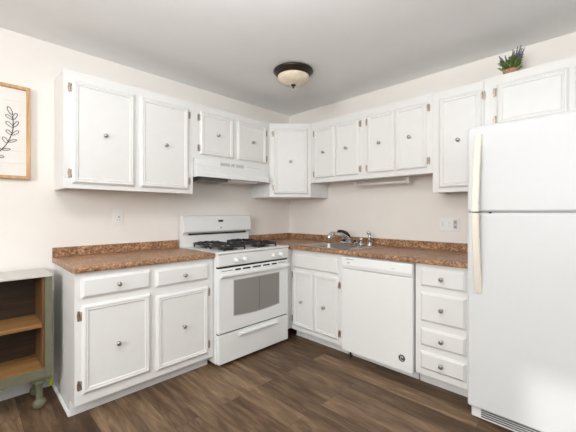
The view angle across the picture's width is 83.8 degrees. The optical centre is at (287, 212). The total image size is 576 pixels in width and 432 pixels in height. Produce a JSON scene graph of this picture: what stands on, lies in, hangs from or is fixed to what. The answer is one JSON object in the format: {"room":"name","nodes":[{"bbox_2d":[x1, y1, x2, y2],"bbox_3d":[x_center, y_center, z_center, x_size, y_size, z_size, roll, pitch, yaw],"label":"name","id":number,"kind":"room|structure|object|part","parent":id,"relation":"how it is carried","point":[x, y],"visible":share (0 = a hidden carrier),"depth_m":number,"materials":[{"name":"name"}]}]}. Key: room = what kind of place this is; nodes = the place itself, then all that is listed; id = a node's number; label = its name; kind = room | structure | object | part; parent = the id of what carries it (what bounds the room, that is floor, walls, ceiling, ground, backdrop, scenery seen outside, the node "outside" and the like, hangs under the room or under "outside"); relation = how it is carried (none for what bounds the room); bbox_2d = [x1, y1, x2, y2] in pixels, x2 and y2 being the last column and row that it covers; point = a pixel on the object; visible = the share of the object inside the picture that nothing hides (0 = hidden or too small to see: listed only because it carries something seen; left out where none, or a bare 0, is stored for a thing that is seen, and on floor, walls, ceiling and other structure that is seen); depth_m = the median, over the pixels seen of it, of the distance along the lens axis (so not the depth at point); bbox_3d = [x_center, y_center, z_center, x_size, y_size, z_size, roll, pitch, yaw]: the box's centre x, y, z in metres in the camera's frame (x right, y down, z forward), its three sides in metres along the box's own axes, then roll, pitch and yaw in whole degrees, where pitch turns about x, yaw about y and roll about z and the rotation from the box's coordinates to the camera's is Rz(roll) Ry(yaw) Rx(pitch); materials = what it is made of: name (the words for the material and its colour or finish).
{"room":"kitchen","nodes":[
{"label":"kitchen","id":0,"kind":"room"},
{"bbox_2d":[0,28,288,382],"bbox_3d":[-2.088,0.008,1.975,0.100,2.449,6.100,0,0,45],"label":"wall","id":1,"kind":"structure","parent":0,"point":[36,218],"depth_m":2.43,"materials":[{"name":"beige paint"}]},
{"bbox_2d":[0,82,30,179],"bbox_3d":[-1.925,-0.539,2.043,0.034,0.622,0.445,0,0,45],"label":"framed picture","id":2,"kind":"object","parent":1,"relation":"attached to","point":[15,101],"visible":1,"depth_m":2.15,"materials":[{"name":"white paper"}]},
{"bbox_2d":[0,376,49,400],"bbox_3d":[-2.943,1.190,1.027,0.013,0.085,3.548,0,0,45],"label":"baseboard","id":3,"kind":"structure","parent":1,"relation":"attached to","point":[21,389],"depth_m":2.16,"materials":[{"name":"white paint"}]},
{"bbox_2d":[48,376,52,385],"bbox_3d":[-1.642,0.988,2.216,0.027,0.330,0.191,0,0,-39],"label":"power cord","id":4,"kind":"object","parent":1,"relation":"attached to","point":[50,378],"visible":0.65,"depth_m":2.14,"materials":[{"name":"plastic"}]},
{"bbox_2d":[52,240,177,256],"bbox_3d":[-1.353,0.284,2.634,0.019,0.067,0.950,0,0,45],"label":"backsplash","id":5,"kind":"structure","parent":1,"relation":"attached to","point":[122,247],"depth_m":2.56,"materials":[{"name":"stone"}]},
{"bbox_2d":[113,210,122,224],"bbox_3d":[-1.382,0.037,2.612,0.010,0.125,0.080,0,0,45],"label":"wall outlet","id":6,"kind":"object","parent":1,"relation":"attached to","point":[117,214],"visible":1,"depth_m":2.61,"materials":[{"name":"white plastic"}]},
{"bbox_2d":[116,212,120,222],"bbox_3d":[-1.381,0.037,2.611,0.004,0.086,0.036,0,0,45],"label":"receptacle","id":7,"kind":"object","parent":6,"relation":"attached to","point":[118,214],"depth_m":2.61,"materials":[{"name":"white plastic"}]},
{"bbox_2d":[54,68,192,194],"bbox_3d":[-1.236,-0.557,2.521,0.344,0.786,0.928,0,0,45],"label":"upper cabinet","id":8,"kind":"object","parent":1,"relation":"attached to","point":[109,135],"visible":1,"depth_m":2.33,"materials":[{"name":"white paint"}]},
{"bbox_3d":[-1.291,-0.542,2.267,0.020,0.688,0.396,0,0,45],"label":"door","id":9,"kind":"part","parent":8,"relation":"part of","materials":[{"name":"white paint"}]},
{"bbox_3d":[-0.983,-0.542,2.580,0.020,0.688,0.395,0,0,45],"label":"door","id":10,"kind":"part","parent":8,"relation":"part of","materials":[{"name":"white paint"}]},
{"bbox_2d":[193,103,268,167],"bbox_3d":[-0.600,-0.710,3.167,0.344,0.475,0.884,0,0,45],"label":"upper cabinet","id":11,"kind":"object","parent":1,"relation":"attached to","point":[218,135],"visible":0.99,"depth_m":3.02,"materials":[{"name":"white paint"}]},
{"bbox_3d":[-0.642,-0.701,2.926,0.020,0.376,0.350,0,0,45],"label":"door","id":12,"kind":"part","parent":11,"relation":"part of","materials":[{"name":"white paint"}]},
{"bbox_3d":[-0.356,-0.701,3.216,0.020,0.376,0.364,0,0,45],"label":"door","id":13,"kind":"part","parent":11,"relation":"part of","materials":[{"name":"white paint"}]},
{"bbox_2d":[193,158,269,184],"bbox_3d":[-0.585,-0.378,3.156,0.372,0.186,0.876,0,0,45],"label":"range hood","id":14,"kind":"object","parent":1,"relation":"attached to","point":[204,171],"visible":0.94,"depth_m":2.98,"materials":[{"name":"white metal"}]},
{"bbox_2d":[249,233,289,239],"bbox_3d":[-0.221,0.284,3.783,0.019,0.067,0.700,0,0,45],"label":"backsplash","id":15,"kind":"structure","parent":1,"relation":"attached to","point":[280,235],"depth_m":3.78,"materials":[{"name":"stone"}]},
{"bbox_2d":[252,124,327,199],"bbox_3d":[0.021,-0.554,3.606,0.613,0.777,0.613,0,0,45],"label":"upper cabinet","id":16,"kind":"object","parent":1,"relation":"attached to","point":[289,144],"visible":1,"depth_m":3.38,"materials":[{"name":"white paint"}]},
{"bbox_3d":[0.023,-0.554,3.392,0.437,0.777,0.004,0,0,0],"label":"frame","id":17,"kind":"part","parent":16,"relation":"part of","materials":[{"name":"white paint"}]},
{"bbox_3d":[0.029,-0.543,3.381,0.356,0.689,0.020,0,0,0],"label":"door","id":18,"kind":"part","parent":16,"relation":"part of","materials":[{"name":"white paint"}]},
{"bbox_2d":[0,328,513,431],"bbox_3d":[-0.094,1.272,0.010,5.700,0.080,6.100,0,0,45],"label":"floor","id":19,"kind":"structure","parent":0,"point":[296,383],"depth_m":2.07,"materials":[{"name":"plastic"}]},
{"bbox_2d":[0,268,52,408],"bbox_3d":[-1.909,0.809,1.827,0.310,0.846,0.884,0,0,45],"label":"bookcase","id":20,"kind":"object","parent":19,"relation":"on","point":[25,295],"visible":1,"depth_m":2.07,"materials":[{"name":"green paint"}]},
{"bbox_3d":[-2.010,0.717,1.932,0.010,0.629,0.794,0,0,45],"label":"panel","id":21,"kind":"part","parent":20,"relation":"part of","materials":[{"name":"brown wood"}]},
{"bbox_3d":[-1.907,0.705,1.830,0.278,0.022,0.770,0,0,45],"label":"shelf","id":22,"kind":"part","parent":20,"relation":"part of","materials":[{"name":"brown wood"}]},
{"bbox_3d":[-1.907,0.979,1.831,0.276,0.018,0.794,0,0,45],"label":"shelf","id":23,"kind":"part","parent":20,"relation":"part of","materials":[{"name":"brown wood"}]},
{"bbox_3d":[-1.805,1.003,1.730,0.010,0.058,0.795,0,0,45],"label":"rail","id":24,"kind":"part","parent":20,"relation":"part of","materials":[{"name":"green paint"}]},
{"bbox_3d":[-1.615,0.717,2.127,0.300,0.630,0.036,0,0,45],"label":"panel","id":25,"kind":"part","parent":20,"relation":"part of","materials":[{"name":"green paint"}]},
{"bbox_2d":[52,258,212,416],"bbox_3d":[-1.130,0.794,2.408,0.653,0.876,0.952,0,0,45],"label":"base cabinet","id":26,"kind":"object","parent":19,"relation":"on","point":[121,332],"visible":0.95,"depth_m":2.13,"materials":[{"name":"white paint"}]},
{"bbox_3d":[-1.501,1.223,2.115,0.509,0.017,0.014,0,0,45],"label":"shoe moulding","id":27,"kind":"part","parent":26,"relation":"part of","materials":[{"name":"white paint"}]},
{"bbox_3d":[-1.083,0.450,2.048,0.019,0.120,0.406,0,0,45],"label":"drawer","id":28,"kind":"part","parent":26,"relation":"part of","materials":[{"name":"white paint"}]},
{"bbox_3d":[-1.082,0.817,2.049,0.020,0.530,0.403,0,0,45],"label":"door","id":29,"kind":"part","parent":26,"relation":"part of","materials":[{"name":"white paint"}]},
{"bbox_2d":[52,240,214,273],"bbox_3d":[-1.134,0.303,2.419,0.632,0.105,0.950,0,0,45],"label":"countertop","id":30,"kind":"structure","parent":26,"relation":"on","point":[90,258],"depth_m":2.36,"materials":[{"name":"stone"}]},
{"bbox_3d":[-0.769,0.457,2.367,0.019,0.121,0.411,0,0,45],"label":"drawer","id":31,"kind":"part","parent":26,"relation":"part of","materials":[{"name":"white paint"}]},
{"bbox_3d":[-0.768,0.837,2.368,0.020,0.520,0.407,0,0,45],"label":"door","id":32,"kind":"part","parent":26,"relation":"part of","materials":[{"name":"white paint"}]},
{"bbox_2d":[179,215,288,365],"bbox_3d":[-0.489,0.629,3.004,0.683,1.207,0.782,0,0,45],"label":"gas stove","id":33,"kind":"object","parent":19,"relation":"on","point":[250,276],"visible":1,"depth_m":2.81,"materials":[{"name":"white metal"}]},
{"bbox_3d":[-0.663,0.108,3.204,0.020,0.108,0.180,0,0,45],"label":"button panel","id":34,"kind":"part","parent":33,"relation":"part of","materials":[{"name":"white metal"}]},
{"bbox_2d":[179,244,288,255],"bbox_3d":[-0.498,0.323,3.012,0.650,0.025,0.782,0,0,45],"label":"cooktop","id":35,"kind":"object","parent":33,"relation":"in","point":[250,249],"depth_m":2.83,"materials":[{"name":"white metal"}]},
{"bbox_3d":[-0.285,1.086,2.802,0.040,0.230,0.770,0,0,45],"label":"storage drawer","id":36,"kind":"part","parent":33,"relation":"part of","materials":[{"name":"white metal"}]},
{"bbox_3d":[-0.285,0.703,2.802,0.040,0.515,0.770,0,0,45],"label":"oven door","id":37,"kind":"part","parent":33,"relation":"part of","materials":[{"name":"white metal"}]},
{"bbox_3d":[-0.284,0.383,2.802,0.044,0.094,0.774,0,0,45],"label":"control panel","id":38,"kind":"part","parent":33,"relation":"part of","materials":[{"name":"white metal"}]},
{"bbox_3d":[-0.261,0.499,2.779,0.028,0.039,0.754,0,0,45],"label":"handle","id":39,"kind":"part","parent":33,"relation":"part of","materials":[{"name":"white metal"}]},
{"bbox_3d":[-0.247,1.002,2.796,0.024,0.028,0.435,0,0,45],"label":"handle","id":40,"kind":"part","parent":33,"relation":"part of","materials":[{"name":"white metal"}]},
{"bbox_2d":[287,249,349,353],"bbox_3d":[0.425,0.794,3.146,0.640,0.876,0.700,0,0,45],"label":"base cabinet","id":41,"kind":"object","parent":19,"relation":"on","point":[314,278],"visible":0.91,"depth_m":2.94,"materials":[{"name":"white paint"}]},
{"bbox_3d":[0.139,0.829,3.059,0.255,0.537,0.020,0,0,45],"label":"door","id":42,"kind":"part","parent":41,"relation":"part of","materials":[{"name":"white paint"}]},
{"bbox_3d":[0.243,0.468,2.957,0.533,0.128,0.019,0,0,45],"label":"false drawer","id":43,"kind":"part","parent":41,"relation":"part of","materials":[{"name":"white paint"}]},
{"bbox_3d":[0.335,0.829,2.866,0.270,0.537,0.020,0,0,45],"label":"door","id":44,"kind":"part","parent":41,"relation":"part of","materials":[{"name":"white paint"}]},
{"bbox_2d":[249,233,467,268],"bbox_3d":[0.568,0.303,3.005,2.234,0.105,0.700,0,0,45],"label":"countertop","id":45,"kind":"structure","parent":41,"relation":"on","point":[448,254],"depth_m":2.77,"materials":[{"name":"stone"}]},
{"bbox_2d":[298,242,375,249],"bbox_3d":[0.473,0.399,3.101,0.588,0.170,0.511,0,0,45],"label":"sink","id":46,"kind":"object","parent":45,"relation":"in","point":[330,245],"visible":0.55,"depth_m":3.21,"materials":[{"name":"silver metal"}]},
{"bbox_3d":[0.448,0.400,3.093,0.459,0.168,0.369,0,0,45],"label":"bowl","id":47,"kind":"part","parent":46,"relation":"part of","materials":[{"name":"silver metal"}]},
{"bbox_2d":[367,231,371,245],"bbox_3d":[0.778,0.246,3.072,0.048,0.138,0.061,0,0,45],"label":"sprayer","id":48,"kind":"object","parent":46,"relation":"on","point":[368,232],"visible":1,"depth_m":3.06,"materials":[{"name":"silver metal"}]},
{"bbox_2d":[327,230,357,244],"bbox_3d":[0.517,0.240,3.145,0.184,0.150,0.352,0,0,45],"label":"faucet","id":49,"kind":"object","parent":45,"relation":"on","point":[341,233],"visible":1,"depth_m":3.17,"materials":[{"name":"silver metal"}]},
{"bbox_3d":[0.525,0.241,3.172,0.289,0.124,0.054,0,0,-39],"label":"spout","id":50,"kind":"part","parent":49,"relation":"part of","materials":[{"name":"silver metal"}]},
{"bbox_3d":[0.560,0.214,3.175,0.037,0.099,0.199,0,0,45],"label":"lever","id":51,"kind":"part","parent":49,"relation":"part of","materials":[{"name":"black metal"}]},
{"bbox_3d":[0.619,0.303,3.247,0.184,0.024,0.064,0,0,45],"label":"deck plate","id":52,"kind":"part","parent":49,"relation":"part of","materials":[{"name":"silver metal"}]},
{"bbox_2d":[341,255,419,378],"bbox_3d":[0.883,0.797,2.712,0.612,0.870,0.620,0,0,45],"label":"dishwasher","id":53,"kind":"object","parent":19,"relation":"on","point":[379,295],"visible":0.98,"depth_m":2.46,"materials":[{"name":"white metal"}]},
{"bbox_3d":[0.682,0.417,2.509,0.605,0.100,0.049,0,0,45],"label":"control panel","id":54,"kind":"part","parent":53,"relation":"part of","materials":[{"name":"white plastic"}]},
{"bbox_3d":[0.756,1.195,2.585,0.601,0.071,0.014,0,0,45],"label":"kick plate","id":55,"kind":"part","parent":53,"relation":"part of","materials":[{"name":"white metal"}]},
{"bbox_2d":[416,263,467,396],"bbox_3d":[1.245,0.794,2.372,0.376,0.876,0.653,0,0,45],"label":"base cabinet","id":56,"kind":"object","parent":19,"relation":"on","point":[441,291],"visible":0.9,"depth_m":2.17,"materials":[{"name":"white paint"}]},
{"bbox_3d":[1.042,1.035,2.169,0.293,0.121,0.019,0,0,45],"label":"drawer","id":57,"kind":"part","parent":56,"relation":"part of","materials":[{"name":"white paint"}]},
{"bbox_3d":[1.042,0.869,2.169,0.293,0.122,0.019,0,0,45],"label":"drawer","id":58,"kind":"part","parent":56,"relation":"part of","materials":[{"name":"white paint"}]},
{"bbox_3d":[1.042,0.658,2.169,0.293,0.204,0.019,0,0,45],"label":"drawer","id":59,"kind":"part","parent":56,"relation":"part of","materials":[{"name":"white paint"}]},
{"bbox_3d":[1.042,0.449,2.169,0.293,0.129,0.019,0,0,45],"label":"drawer","id":60,"kind":"part","parent":56,"relation":"part of","materials":[{"name":"white paint"}]},
{"bbox_2d":[468,110,575,431],"bbox_3d":[1.569,0.362,1.883,0.760,1.741,0.818,0,0,45],"label":"refrigerator","id":61,"kind":"object","parent":19,"relation":"on","point":[522,172],"visible":1,"depth_m":1.73,"materials":[{"name":"white metal"}]},
{"bbox_3d":[1.084,0.233,1.844,0.037,0.462,0.082,0,0,45],"label":"handle","id":62,"kind":"part","parent":61,"relation":"part of","materials":[{"name":"beige plastic"}]},
{"bbox_3d":[1.084,-0.233,1.844,0.037,0.450,0.082,0,0,45],"label":"handle","id":63,"kind":"part","parent":61,"relation":"part of","materials":[{"name":"beige plastic"}]},
{"bbox_3d":[1.365,0.574,1.676,0.760,1.146,0.071,0,0,45],"label":"fresh food door","id":64,"kind":"part","parent":61,"relation":"part of","materials":[{"name":"white metal"}]},
{"bbox_3d":[1.365,-0.258,1.676,0.760,0.502,0.071,0,0,45],"label":"freezer door","id":65,"kind":"part","parent":61,"relation":"part of","materials":[{"name":"white metal"}]},
{"bbox_2d":[0,0,575,115],"bbox_3d":[-0.094,-1.267,0.010,5.700,0.100,6.100,0,0,45],"label":"ceiling","id":66,"kind":"structure","parent":0,"point":[232,49],"depth_m":2.21,"materials":[{"name":"paint"}]},
{"bbox_2d":[274,62,312,88],"bbox_3d":[0.046,-1.138,2.743,0.340,0.157,0.340,0,0,45],"label":"ceiling light","id":67,"kind":"object","parent":66,"relation":"attached to","point":[289,74],"visible":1,"depth_m":2.65,"materials":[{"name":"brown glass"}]},
{"bbox_3d":[0.046,-1.129,2.743,0.274,0.072,0.274,0,0,45],"label":"lamp shade","id":68,"kind":"part","parent":67,"relation":"part of","materials":[{"name":"white glass"}]},
{"bbox_2d":[289,32,575,243],"bbox_3d":[2.048,0.008,2.112,5.600,2.449,0.100,0,0,45],"label":"wall","id":69,"kind":"structure","parent":0,"point":[402,211],"depth_m":3.02,"materials":[{"name":"beige paint"}]},
{"bbox_2d":[311,93,432,184],"bbox_3d":[0.780,-0.628,3.047,1.251,0.630,0.344,0,0,45],"label":"upper cabinet","id":70,"kind":"object","parent":69,"relation":"attached to","point":[392,140],"visible":0.99,"depth_m":2.85,"materials":[{"name":"white paint"}]},
{"bbox_3d":[0.368,-0.615,3.257,0.263,0.515,0.020,0,0,45],"label":"door","id":71,"kind":"part","parent":70,"relation":"part of","materials":[{"name":"white paint"}]},
{"bbox_3d":[0.563,-0.615,3.066,0.260,0.515,0.020,0,0,45],"label":"door","id":72,"kind":"part","parent":70,"relation":"part of","materials":[{"name":"white paint"}]},
{"bbox_3d":[0.812,-0.618,2.820,0.259,0.520,0.020,0,0,45],"label":"door","id":73,"kind":"part","parent":70,"relation":"part of","materials":[{"name":"white paint"}]},
{"bbox_2d":[354,177,409,185],"bbox_3d":[0.862,-0.286,2.999,0.558,0.051,0.032,0,0,45],"label":"light bar","id":74,"kind":"object","parent":70,"relation":"attached to","point":[407,180],"visible":1,"depth_m":2.96,"materials":[{"name":"white plastic"}]},
{"bbox_3d":[1.005,-0.618,2.630,0.260,0.520,0.020,0,0,45],"label":"door","id":75,"kind":"part","parent":70,"relation":"part of","materials":[{"name":"white paint"}]},
{"bbox_2d":[290,233,467,251],"bbox_3d":[0.814,0.284,3.241,2.214,0.067,0.019,0,0,45],"label":"backsplash","id":76,"kind":"structure","parent":69,"relation":"attached to","point":[462,247],"depth_m":3.01,"materials":[{"name":"stone"}]},
{"bbox_2d":[439,218,459,230],"bbox_3d":[1.360,0.098,2.707,0.160,0.112,0.015,0,0,45],"label":"switch plate","id":77,"kind":"object","parent":69,"relation":"attached to","point":[445,224],"visible":1,"depth_m":2.71,"materials":[{"name":"white plastic"}]},
{"bbox_2d":[433,81,485,193],"bbox_3d":[1.355,-0.547,2.480,0.363,0.778,0.344,0,0,45],"label":"upper cabinet","id":78,"kind":"object","parent":69,"relation":"attached to","point":[456,110],"visible":0.6,"depth_m":2.40,"materials":[{"name":"white paint"}]},
{"bbox_2d":[484,56,575,124],"bbox_3d":[1.764,-0.753,2.093,0.783,0.381,0.320,0,0,45],"label":"upper cabinet","id":79,"kind":"object","parent":69,"relation":"attached to","point":[548,88],"visible":0.84,"depth_m":2.07,"materials":[{"name":"white paint"}]},
{"bbox_2d":[497,45,524,73],"bbox_3d":[1.546,-1.046,2.230,0.164,0.204,0.146,0,0,45],"label":"potted plant","id":80,"kind":"object","parent":79,"relation":"on","point":[513,64],"visible":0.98,"depth_m":2.20,"materials":[{"name":"green plant"}]},
{"bbox_3d":[1.550,-0.968,2.230,0.096,0.048,0.096,0,0,45],"label":"pot","id":81,"kind":"part","parent":80,"relation":"part of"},
{"bbox_3d":[1.568,-0.745,2.075,0.375,0.278,0.020,0,0,45],"label":"door","id":82,"kind":"part","parent":79,"relation":"part of","materials":[{"name":"white paint"}]},
{"bbox_3d":[1.809,-0.745,1.837,0.245,0.278,0.020,0,0,45],"label":"door","id":83,"kind":"part","parent":79,"relation":"part of","materials":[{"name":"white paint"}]}
]}

